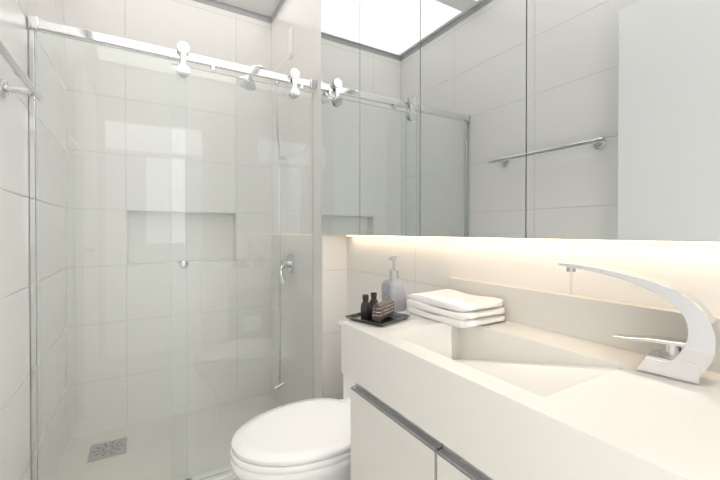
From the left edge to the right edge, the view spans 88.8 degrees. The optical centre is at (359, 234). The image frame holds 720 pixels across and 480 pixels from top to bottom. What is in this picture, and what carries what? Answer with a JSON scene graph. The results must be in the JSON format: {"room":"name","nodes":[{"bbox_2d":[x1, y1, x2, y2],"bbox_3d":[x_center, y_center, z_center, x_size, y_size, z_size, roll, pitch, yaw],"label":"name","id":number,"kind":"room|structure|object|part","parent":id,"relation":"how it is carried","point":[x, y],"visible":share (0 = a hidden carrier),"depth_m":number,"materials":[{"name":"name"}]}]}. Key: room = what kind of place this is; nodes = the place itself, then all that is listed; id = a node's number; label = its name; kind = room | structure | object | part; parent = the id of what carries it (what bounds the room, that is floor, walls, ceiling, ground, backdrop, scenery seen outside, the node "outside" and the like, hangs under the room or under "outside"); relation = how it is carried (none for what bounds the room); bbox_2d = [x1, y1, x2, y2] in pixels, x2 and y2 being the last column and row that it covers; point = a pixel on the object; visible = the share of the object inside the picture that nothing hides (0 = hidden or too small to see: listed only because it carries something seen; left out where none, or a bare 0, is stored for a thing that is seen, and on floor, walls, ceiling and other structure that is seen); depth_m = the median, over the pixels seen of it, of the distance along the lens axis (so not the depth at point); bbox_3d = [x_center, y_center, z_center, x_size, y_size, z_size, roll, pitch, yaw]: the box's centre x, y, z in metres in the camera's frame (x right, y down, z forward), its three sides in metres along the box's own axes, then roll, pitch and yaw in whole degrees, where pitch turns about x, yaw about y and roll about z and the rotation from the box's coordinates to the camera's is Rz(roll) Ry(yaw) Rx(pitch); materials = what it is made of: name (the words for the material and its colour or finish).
{"room":"bathroom","nodes":[
{"label":"bathroom","id":0,"kind":"room"},
{"bbox_2d":[53,393,281,479],"bbox_3d":[-0.285,1.098,1.007,1.428,0.100,2.940,0,1,-31],"label":"floor","id":1,"kind":"structure","parent":0,"point":[224,420],"depth_m":1.81,"materials":[{"name":"tile"}]},
{"bbox_2d":[87,437,126,462],"bbox_3d":[-1.218,1.040,1.780,0.150,0.004,0.150,0,1,-31],"label":"floor drain","id":2,"kind":"object","parent":1,"relation":"on","point":[109,446],"depth_m":1.77,"materials":[{"name":"grey metal"}]},
{"bbox_2d":[192,465,236,479],"bbox_3d":[-0.668,1.030,1.524,1.054,0.028,0.070,0,1,-31],"label":"trim","id":3,"kind":"structure","parent":1,"relation":"on","point":[229,475],"depth_m":1.55,"materials":[{"name":"white stone"}]},
{"bbox_2d":[229,320,355,479],"bbox_3d":[-0.123,0.699,1.275,0.630,0.694,0.392,0,1,-31],"label":"toilet","id":4,"kind":"object","parent":1,"relation":"on","point":[308,439],"visible":0.56,"depth_m":1.13,"materials":[{"name":"white ceramic"}]},
{"bbox_2d":[341,277,719,479],"bbox_3d":[0.423,0.597,0.568,0.410,0.910,1.189,0,1,-31],"label":"bathroom vanity","id":5,"kind":"object","parent":1,"relation":"on","point":[536,384],"visible":0.96,"depth_m":0.65,"materials":[{"name":"white"}]},
{"bbox_2d":[345,312,410,326],"bbox_3d":[0.048,0.223,0.983,0.127,0.010,0.127,0,1,41],"label":"tray","id":6,"kind":"object","parent":5,"relation":"on","point":[395,317],"visible":0.69,"depth_m":0.96,"materials":[{"name":"black"}]},
{"bbox_2d":[361,292,377,317],"bbox_3d":[0.027,0.192,1.005,0.027,0.062,0.069,0,1,33],"label":"bottles","id":7,"kind":"object","parent":6,"relation":"on","point":[366,308],"visible":0.94,"depth_m":0.98,"materials":[{"name":"grey glass"}]},
{"bbox_2d":[372,299,393,320],"bbox_3d":[0.062,0.199,0.969,0.022,0.045,0.088,0,1,30],"label":"soap bar","id":8,"kind":"object","parent":6,"relation":"on","point":[384,309],"visible":1,"depth_m":0.94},
{"bbox_2d":[381,256,406,311],"bbox_3d":[0.101,0.146,1.095,0.060,0.162,0.060,0,1,-31],"label":"soap dispenser","id":9,"kind":"object","parent":5,"relation":"on","point":[393,287],"visible":0.85,"depth_m":1.07,"materials":[{"name":"ceramic"}]},
{"bbox_2d":[406,289,505,327],"bbox_3d":[0.257,0.198,1.011,0.163,0.059,0.236,0,1,-31],"label":"towel","id":10,"kind":"object","parent":5,"relation":"on","point":[454,308],"visible":0.98,"depth_m":0.94,"materials":[{"name":"white fabric"}]},
{"bbox_2d":[559,262,719,383],"bbox_3d":[0.476,0.143,0.650,0.052,0.174,0.225,0,1,-41],"label":"faucet","id":11,"kind":"object","parent":5,"relation":"on","point":[691,361],"visible":1,"depth_m":0.58,"materials":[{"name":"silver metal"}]},
{"bbox_2d":[215,0,280,16],"bbox_3d":[-0.285,-1.442,0.988,1.428,0.100,2.940,0,1,-31],"label":"ceiling","id":12,"kind":"structure","parent":0,"point":[266,7],"depth_m":2.25,"materials":[{"name":"white paint"}]},
{"bbox_2d":[0,0,719,479],"bbox_3d":[-0.298,-0.172,1.019,1.428,2.440,2.990,0,1,-31],"label":"wall","id":13,"kind":"structure","parent":0,"point":[348,272],"depth_m":1.92,"materials":[{"name":"tile"}]},
{"bbox_2d":[0,40,43,101],"bbox_3d":[-0.823,-0.400,0.817,0.079,0.052,0.600,0,1,-31],"label":"towel rail","id":14,"kind":"object","parent":13,"relation":"attached to","point":[30,89],"visible":1,"depth_m":0.98,"materials":[{"name":"silver metal"}]},
{"bbox_2d":[28,30,191,479],"bbox_3d":[-0.905,0.162,1.373,0.499,1.710,0.050,0,1,-31],"label":"channel","id":15,"kind":"object","parent":13,"relation":"attached to","point":[33,236],"visible":1,"depth_m":1.26,"materials":[{"name":"silver metal"}]},
{"bbox_2d":[35,31,187,479],"bbox_3d":[-0.913,0.158,1.388,0.471,1.714,0.008,0,1,-31],"label":"glass","id":16,"kind":"object","parent":15,"relation":"attached to","point":[170,324],"visible":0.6,"depth_m":1.37,"materials":[{"name":"clear glass"}]},
{"bbox_2d":[27,15,316,89],"bbox_3d":[-0.666,-0.708,1.507,1.054,0.060,0.034,0,1,-31],"label":"shower rail","id":17,"kind":"object","parent":13,"relation":"attached to","point":[34,23],"visible":1,"depth_m":1.42,"materials":[{"name":"silver metal"}]},
{"bbox_2d":[171,41,313,479],"bbox_3d":[-0.481,0.123,1.601,0.604,1.773,0.060,0,1,-31],"label":"sliding shower door","id":18,"kind":"structure","parent":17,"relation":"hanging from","point":[239,262],"depth_m":1.57,"materials":[{"name":"clear glass"}]},
{"bbox_3d":[-0.503,-0.315,1.585,0.511,0.896,0.060,0,1,-31],"label":"shower door hardware","id":19,"kind":"part","parent":18,"relation":"part of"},
{"bbox_2d":[126,210,236,265],"bbox_3d":[-1.037,0.019,2.173,0.580,0.300,0.084,0,1,-31],"label":"niche","id":20,"kind":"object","parent":13,"relation":"attached to","point":[204,254],"depth_m":2.19,"materials":[{"name":"white tile"}]},
{"bbox_2d":[194,0,269,22],"bbox_3d":[-1.015,-1.383,2.122,1.025,0.034,0.004,0,1,-31],"label":"crown molding","id":21,"kind":"structure","parent":13,"relation":"attached to","point":[214,3],"depth_m":2.27,"materials":[{"name":"grey"}]},
{"bbox_2d":[236,65,293,390],"bbox_3d":[-0.537,-0.027,2.038,0.299,1.787,0.172,0,1,-31],"label":"shower fixture","id":22,"kind":"object","parent":13,"relation":"attached to","point":[284,264],"visible":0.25,"depth_m":2.05,"materials":[{"name":"silver metal"}]},
{"bbox_2d":[270,0,284,22],"bbox_3d":[-0.369,-1.382,2.034,0.004,0.034,0.754,0,1,-31],"label":"crown molding","id":23,"kind":"structure","parent":13,"relation":"attached to","point":[281,3],"depth_m":2.28,"materials":[{"name":"grey"}]},
{"bbox_2d":[289,25,292,59],"bbox_3d":[-0.389,-1.075,2.062,0.009,0.170,0.060,0,1,-31],"label":"switch plate","id":24,"kind":"object","parent":13,"relation":"attached to","point":[290,42],"visible":1,"depth_m":2.05,"materials":[{"name":"white plastic"}]},
{"bbox_2d":[321,0,352,235],"bbox_3d":[-0.032,-0.576,1.596,0.138,1.160,0.355,0,1,-31],"label":"upper cabinet","id":25,"kind":"object","parent":13,"relation":"attached to","point":[336,15],"depth_m":1.57,"materials":[{"name":"silver mirror"}]},
{"bbox_2d":[353,0,412,236],"bbox_3d":[0.149,-0.574,1.290,0.138,1.160,0.355,0,1,-31],"label":"upper cabinet","id":26,"kind":"object","parent":13,"relation":"attached to","point":[382,29],"depth_m":1.27,"materials":[{"name":"silver mirror"}]},
{"bbox_2d":[413,0,516,239],"bbox_3d":[0.330,-0.571,0.984,0.138,1.160,0.356,0,1,-31],"label":"upper cabinet","id":27,"kind":"object","parent":13,"relation":"attached to","point":[465,51],"depth_m":0.95,"materials":[{"name":"silver mirror"}]},
{"bbox_2d":[517,0,719,244],"bbox_3d":[0.511,-0.569,0.678,0.138,1.160,0.355,0,1,-31],"label":"upper cabinet","id":28,"kind":"object","parent":13,"relation":"attached to","point":[576,120],"depth_m":0.64,"materials":[{"name":"silver mirror"}]}
]}

